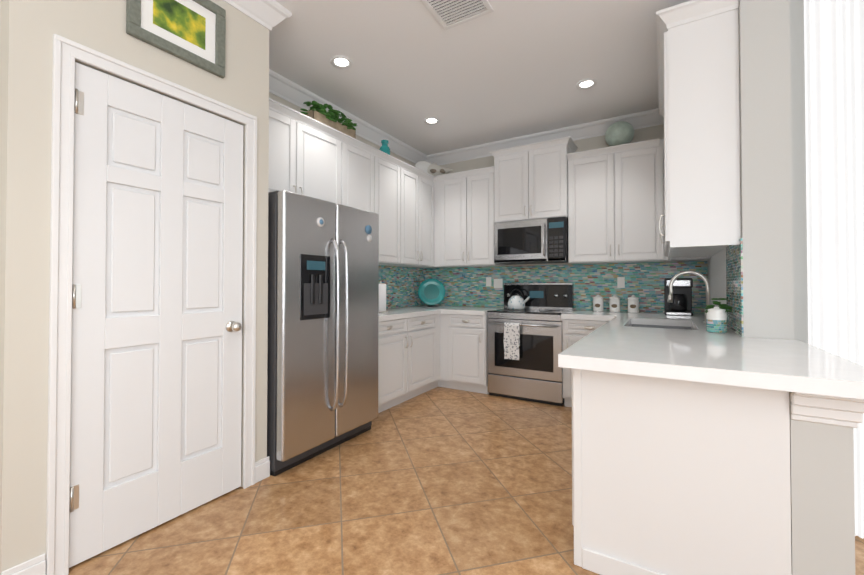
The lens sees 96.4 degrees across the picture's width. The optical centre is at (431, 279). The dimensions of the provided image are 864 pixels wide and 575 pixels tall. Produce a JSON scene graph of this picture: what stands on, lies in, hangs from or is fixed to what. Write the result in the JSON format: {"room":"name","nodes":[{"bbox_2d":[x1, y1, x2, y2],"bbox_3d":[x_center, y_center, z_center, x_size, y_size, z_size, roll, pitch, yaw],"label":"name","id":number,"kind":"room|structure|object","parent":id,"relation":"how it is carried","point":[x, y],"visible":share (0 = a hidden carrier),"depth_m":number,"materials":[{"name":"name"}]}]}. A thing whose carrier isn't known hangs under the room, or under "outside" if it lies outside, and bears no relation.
{"room":"kitchen","nodes":[
{"label":"kitchen","id":0,"kind":"room"},
{"bbox_2d":[0,0,268,574],"bbox_3d":[-2.291,-0.263,1.007,0.690,2.950,3.740,0,-1,31],"label":"wall","id":1,"kind":"structure","parent":0,"point":[29,29],"depth_m":1.54,"materials":[{"name":"beige paint"}]},
{"bbox_2d":[1,456,269,574],"bbox_3d":[-2.037,1.147,0.844,0.134,0.125,3.754,0,-1,31],"label":"baseboard","id":2,"kind":"structure","parent":1,"relation":"attached to","point":[35,565],"depth_m":1.53,"materials":[{"name":"white wood"}]},
{"bbox_2d":[46,34,256,574],"bbox_3d":[-1.307,0.113,1.951,0.020,2.222,0.914,0,-1,31],"label":"door frame","id":3,"kind":"structure","parent":1,"relation":"attached to","point":[67,52],"depth_m":1.60,"materials":[{"name":"white wood"}]},
{"bbox_2d":[69,62,242,567],"bbox_3d":[-1.306,0.143,1.948,0.114,2.138,0.773,0,-1,31],"label":"pantry door","id":4,"kind":"structure","parent":1,"relation":"in","point":[156,391],"depth_m":1.88,"materials":[{"name":"white wood"}]},
{"bbox_2d":[126,0,225,77],"bbox_3d":[-1.291,-1.333,1.984,0.028,0.385,0.460,0,-1,31],"label":"picture frame","id":5,"kind":"object","parent":1,"relation":"attached to","point":[193,32],"visible":1,"depth_m":2.00,"materials":[{"name":"grey wood"}]},
{"bbox_2d":[223,0,663,165],"bbox_3d":[-0.331,-1.663,1.575,3.485,0.135,6.700,0,-1,31],"label":"crown molding","id":6,"kind":"structure","parent":1,"relation":"attached to","point":[269,15],"depth_m":4.11,"materials":[{"name":"white wood"}]},
{"bbox_2d":[269,92,414,308],"bbox_3d":[-0.905,-0.222,4.082,0.100,2.950,3.160,0,-1,31],"label":"wall","id":7,"kind":"structure","parent":0,"point":[289,104],"depth_m":4.18,"materials":[{"name":"beige paint"}]},
{"bbox_2d":[268,98,343,204],"bbox_3d":[-1.216,-0.950,3.131,0.351,0.740,0.987,0,-1,31],"label":"upper cabinet","id":8,"kind":"object","parent":7,"relation":"attached to","point":[306,154],"depth_m":3.11,"materials":[{"name":"white wood"}]},
{"bbox_2d":[300,101,356,138],"bbox_3d":[-0.910,-1.442,3.477,0.247,0.250,0.632,0,-1,31],"label":"planter box","id":9,"kind":"object","parent":8,"relation":"on","point":[319,113],"visible":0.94,"depth_m":3.38,"materials":[{"name":"brown wood"}]},
{"bbox_2d":[344,134,403,265],"bbox_3d":[-0.728,-0.744,3.942,0.351,1.130,1.029,0,-1,31],"label":"upper cabinet","id":10,"kind":"object","parent":7,"relation":"attached to","point":[373,179],"depth_m":3.94,"materials":[{"name":"white wood"}]},
{"bbox_2d":[379,140,389,154],"bbox_3d":[-0.504,-1.397,4.125,0.114,0.178,0.114,0,-1,31],"label":"vase","id":11,"kind":"object","parent":10,"relation":"on","point":[384,147],"visible":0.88,"depth_m":4.09,"materials":[{"name":"ceramic"}]},
{"bbox_2d":[379,265,426,307],"bbox_3d":[-0.607,0.083,4.471,0.007,0.508,1.950,0,-1,31],"label":"backsplash","id":12,"kind":"structure","parent":7,"relation":"attached to","point":[402,283],"depth_m":4.85,"materials":[{"name":"tile"}]},
{"bbox_2d":[404,162,431,267],"bbox_3d":[-0.322,-0.735,4.618,0.351,1.130,0.789,0,-1,31],"label":"upper cabinet","id":13,"kind":"object","parent":7,"relation":"attached to","point":[427,220],"depth_m":4.53,"materials":[{"name":"white wood"}]},
{"bbox_2d":[415,161,452,175],"bbox_3d":[-0.030,-1.416,4.981,0.493,0.238,0.376,0,-1,31],"label":"decorative piece","id":14,"kind":"object","parent":13,"relation":"on","point":[433,169],"visible":0.54,"depth_m":4.91,"materials":[{"name":"white ceramic"}]},
{"bbox_2d":[68,387,863,574],"bbox_3d":[0.684,1.242,0.997,6.000,0.060,6.820,0,-1,31],"label":"floor","id":15,"kind":"structure","parent":0,"point":[441,481],"depth_m":2.05,"materials":[{"name":"tile"}]},
{"bbox_2d":[267,190,378,476],"bbox_3d":[-0.980,0.338,2.966,0.852,1.800,0.938,0,-1,31],"label":"fridge","id":16,"kind":"object","parent":15,"relation":"on","point":[323,323],"visible":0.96,"depth_m":2.63,"materials":[{"name":"silver metal"}]},
{"bbox_2d":[378,314,441,412],"bbox_3d":[-0.491,0.818,4.038,0.637,0.868,1.345,0,-1,31],"label":"base cabinet","id":17,"kind":"object","parent":15,"relation":"on","point":[419,355],"depth_m":3.88,"materials":[{"name":"white wood"}]},
{"bbox_2d":[379,305,502,321],"bbox_3d":[-0.107,0.359,4.170,1.166,0.050,1.956,0,-1,31],"label":"countertop","id":18,"kind":"structure","parent":17,"relation":"on","point":[404,312],"depth_m":4.26,"materials":[{"name":"white stone"}]},
{"bbox_2d":[379,281,387,312],"bbox_3d":[-0.528,0.171,3.967,0.150,0.319,0.150,0,-1,31],"label":"paper towel","id":19,"kind":"object","parent":18,"relation":"on","point":[382,298],"visible":0.77,"depth_m":3.92,"materials":[{"name":"white paper"}]},
{"bbox_2d":[418,278,444,306],"bbox_3d":[-0.004,0.162,4.963,0.300,0.363,0.196,0,-1,31],"label":"plate","id":20,"kind":"object","parent":18,"relation":"on","point":[431,292],"visible":1,"depth_m":4.97,"materials":[{"name":"ceramic"}]},
{"bbox_2d":[454,314,488,393],"bbox_3d":[0.537,0.825,4.543,0.445,0.868,0.659,0,-1,31],"label":"base cabinet","id":21,"kind":"object","parent":15,"relation":"on","point":[470,331],"depth_m":4.26,"materials":[{"name":"white wood"}]},
{"bbox_2d":[487,283,573,405],"bbox_3d":[1.072,0.642,4.217,0.790,1.225,0.650,0,-1,31],"label":"range","id":22,"kind":"object","parent":15,"relation":"on","point":[524,347],"visible":0.92,"depth_m":4.01,"materials":[{"name":"silver metal"}]},
{"bbox_2d":[508,289,529,309],"bbox_3d":[0.996,0.219,4.428,0.258,0.237,0.200,0,-1,31],"label":"kettle","id":23,"kind":"object","parent":22,"relation":"on","point":[516,302],"visible":1,"depth_m":4.37,"materials":[{"name":"ceramic"}]},
{"bbox_2d":[562,319,607,406],"bbox_3d":[1.638,0.816,3.871,0.513,0.869,0.676,0,-1,31],"label":"base cabinet","id":24,"kind":"object","parent":15,"relation":"on","point":[574,331],"visible":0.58,"depth_m":3.71,"materials":[{"name":"white wood"}]},
{"bbox_2d":[571,368,791,574],"bbox_3d":[1.070,0.787,1.768,0.722,0.868,0.661,0,-1,31],"label":"peninsula panel","id":25,"kind":"object","parent":15,"relation":"on","point":[676,477],"visible":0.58,"depth_m":1.45,"materials":[{"name":"white wood"}]},
{"bbox_2d":[558,310,863,398],"bbox_3d":[1.475,0.444,2.666,1.279,0.260,3.064,0,-1,24],"label":"countertop","id":26,"kind":"structure","parent":25,"relation":"on","point":[676,347],"depth_m":1.50,"materials":[{"name":"white stone"}]},
{"bbox_2d":[593,295,603,311],"bbox_3d":[1.754,0.243,4.077,0.108,0.178,0.109,0,-1,31],"label":"canister","id":27,"kind":"object","parent":26,"relation":"on","point":[598,303],"visible":1,"depth_m":4.03,"materials":[{"name":"white ceramic"}]},
{"bbox_2d":[609,295,620,311],"bbox_3d":[1.892,0.242,3.994,0.108,0.178,0.109,0,-1,31],"label":"canister","id":28,"kind":"object","parent":26,"relation":"on","point":[614,303],"visible":1,"depth_m":3.95,"materials":[{"name":"white ceramic"}]},
{"bbox_2d":[627,295,638,312],"bbox_3d":[2.038,0.240,3.907,0.108,0.178,0.109,0,-1,31],"label":"canister","id":29,"kind":"object","parent":26,"relation":"on","point":[633,303],"visible":1,"depth_m":3.87,"materials":[{"name":"white ceramic"}]},
{"bbox_2d":[664,278,692,315],"bbox_3d":[2.322,0.156,3.643,0.220,0.340,0.262,0,-1,31],"label":"coffee maker","id":30,"kind":"object","parent":26,"relation":"on","point":[681,304],"visible":0.94,"depth_m":3.56,"materials":[{"name":"black plastic"}]},
{"bbox_2d":[667,270,709,323],"bbox_3d":[1.922,0.123,2.881,0.285,0.386,0.123,0,-1,31],"label":"faucet","id":31,"kind":"object","parent":26,"relation":"on","point":[676,276],"visible":0.69,"depth_m":2.84,"materials":[{"name":"silver metal"}]},
{"bbox_2d":[706,306,726,332],"bbox_3d":[1.674,0.232,2.271,0.100,0.152,0.100,0,-1,31],"label":"jar","id":32,"kind":"object","parent":26,"relation":"on","point":[716,319],"visible":1,"depth_m":2.23,"materials":[{"name":"white ceramic"}]},
{"bbox_2d":[269,0,690,154],"bbox_3d":[0.684,-1.778,1.038,6.000,0.080,6.820,0,-1,31],"label":"ceiling","id":33,"kind":"structure","parent":0,"point":[506,69],"depth_m":3.05,"materials":[{"name":"white paint"}]},
{"bbox_2d":[330,55,352,68],"bbox_3d":[-0.710,-1.705,3.028,0.176,0.012,0.176,0,-1,31],"label":"recessed light","id":34,"kind":"object","parent":33,"relation":"in","point":[341,62],"visible":0.98,"depth_m":3.02,"materials":[{"name":"white"}]},
{"bbox_2d":[423,117,439,124],"bbox_3d":[-0.003,-1.691,4.109,0.176,0.012,0.176,0,-1,31],"label":"recessed light","id":35,"kind":"object","parent":33,"relation":"in","point":[431,120],"visible":0.98,"depth_m":4.10,"materials":[{"name":"white"}]},
{"bbox_2d":[420,0,493,29],"bbox_3d":[0.154,-1.714,2.399,0.350,0.012,0.350,0,-1,31],"label":"ceiling vent","id":36,"kind":"object","parent":33,"relation":"in","point":[447,14],"visible":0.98,"depth_m":2.45,"materials":[{"name":"white metal"}]},
{"bbox_2d":[576,79,596,89],"bbox_3d":[1.343,-1.701,3.359,0.176,0.012,0.176,0,-1,31],"label":"recessed light","id":37,"kind":"object","parent":33,"relation":"in","point":[585,84],"visible":1,"depth_m":3.36,"materials":[{"name":"white glass"}]},
{"bbox_2d":[440,124,681,312],"bbox_3d":[1.335,-0.216,4.522,3.490,2.950,0.100,0,-1,31],"label":"wall","id":38,"kind":"structure","parent":0,"point":[646,133],"depth_m":4.27,"materials":[{"name":"beige paint"}]},
{"bbox_2d":[444,166,504,267],"bbox_3d":[0.503,-0.733,4.763,0.711,1.130,0.352,0,-1,31],"label":"upper cabinet","id":39,"kind":"object","parent":38,"relation":"attached to","point":[469,222],"depth_m":4.59,"materials":[{"name":"white wood"}]},
{"bbox_2d":[489,136,577,222],"bbox_3d":[1.137,-1.060,4.348,0.892,0.818,0.416,0,-1,31],"label":"upper cabinet","id":40,"kind":"object","parent":38,"relation":"attached to","point":[530,181],"visible":1,"depth_m":4.18,"materials":[{"name":"white wood"}]},
{"bbox_2d":[494,217,567,264],"bbox_3d":[1.130,-0.420,4.327,0.786,0.458,0.447,0,-1,31],"label":"microwave","id":41,"kind":"object","parent":40,"relation":"attached to","point":[539,241],"visible":0.98,"depth_m":4.16,"materials":[{"name":"grey metal"}]},
{"bbox_2d":[427,261,706,313],"bbox_3d":[1.265,0.073,4.497,3.189,0.528,0.007,0,-1,31],"label":"backsplash","id":42,"kind":"structure","parent":38,"relation":"attached to","point":[464,286],"depth_m":4.24,"materials":[{"name":"tile"}]},
{"bbox_2d":[486,277,490,285],"bbox_3d":[0.708,0.023,4.824,0.070,0.114,0.005,0,-1,31],"label":"electrical outlet","id":43,"kind":"object","parent":42,"relation":"attached to","point":[488,281],"visible":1,"depth_m":4.82,"materials":[{"name":"white plastic"}]},
{"bbox_2d":[494,279,502,287],"bbox_3d":[0.815,0.042,4.759,0.115,0.114,0.005,0,-1,31],"label":"electrical outlet","id":44,"kind":"object","parent":42,"relation":"attached to","point":[498,283],"visible":1,"depth_m":4.75,"materials":[{"name":"white plastic"}]},
{"bbox_2d":[617,277,624,287],"bbox_3d":[1.986,0.027,4.057,0.070,0.114,0.005,0,-1,31],"label":"electrical outlet","id":45,"kind":"object","parent":42,"relation":"attached to","point":[620,282],"visible":1,"depth_m":4.05,"materials":[{"name":"white plastic"}]},
{"bbox_2d":[567,138,710,263],"bbox_3d":[2.012,-0.746,3.837,1.214,1.130,0.386,0,-1,31],"label":"upper cabinet","id":46,"kind":"object","parent":38,"relation":"attached to","point":[615,202],"visible":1,"depth_m":3.77,"materials":[{"name":"white wood"}]},
{"bbox_2d":[605,121,633,145],"bbox_3d":[1.897,-1.454,3.909,0.270,0.286,0.270,0,-1,31],"label":"decor","id":47,"kind":"object","parent":46,"relation":"on","point":[619,132],"visible":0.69,"depth_m":3.82,"materials":[{"name":"green ceramic"}]},
{"bbox_2d":[704,298,731,316],"bbox_3d":[1.776,0.211,2.392,0.140,0.197,0.145,0,-1,31],"label":"plant","id":48,"kind":"object","parent":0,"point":[723,306],"visible":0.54,"depth_m":2.37,"materials":[{"name":"green plant"}]},
{"bbox_2d":[727,0,863,574],"bbox_3d":[1.998,-0.244,2.429,0.200,2.950,2.806,0,-1,31],"label":"wall","id":49,"kind":"structure","parent":0,"point":[765,136],"depth_m":1.99,"materials":[{"name":"grey paint"}]},
{"bbox_2d":[665,256,709,259],"bbox_3d":[2.157,-0.889,3.244,0.353,1.360,0.590,0,-1,31],"label":"upper cabinet","id":50,"kind":"object","parent":49,"relation":"attached to","point":[669,257],"depth_m":3.40,"materials":[{"name":"white wood"}]},
{"bbox_2d":[665,248,723,255],"bbox_3d":[1.910,-0.894,2.832,0.353,1.360,0.610,0,-1,31],"label":"upper cabinet","id":51,"kind":"object","parent":49,"relation":"attached to","point":[666,253],"depth_m":3.08,"materials":[{"name":"white wood"}]},
{"bbox_2d":[660,0,740,251],"bbox_3d":[1.675,-0.899,2.440,0.353,1.360,0.545,0,-1,31],"label":"upper cabinet","id":52,"kind":"object","parent":49,"relation":"attached to","point":[698,67],"depth_m":2.20,"materials":[{"name":"white wood"}]},
{"bbox_2d":[703,238,743,336],"bbox_3d":[2.143,0.052,2.869,0.007,0.528,1.865,0,-1,31],"label":"backsplash","id":53,"kind":"structure","parent":49,"relation":"attached to","point":[721,271],"depth_m":2.42,"materials":[{"name":"tile"}]},
{"bbox_2d":[790,0,807,343],"bbox_3d":[2.987,-0.257,1.454,2.500,2.950,0.100,0,-1,31],"label":"window frame","id":54,"kind":"structure","parent":0,"point":[799,218],"depth_m":2.03,"materials":[{"name":"grey paint"}]},
{"bbox_3d":[2.395,-1.659,1.710,1.238,0.050,0.103,0,-1,31],"label":"curtain rod","id":55,"kind":"object","parent":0,"visible":0},
{"bbox_2d":[804,0,863,538],"bbox_3d":[2.290,-0.220,1.657,1.005,2.850,0.038,0,-1,31],"label":"window blinds","id":56,"kind":"object","parent":55,"relation":"hanging from","point":[834,75],"visible":0.6,"depth_m":1.86,"materials":[{"name":"white plastic"}]}
]}

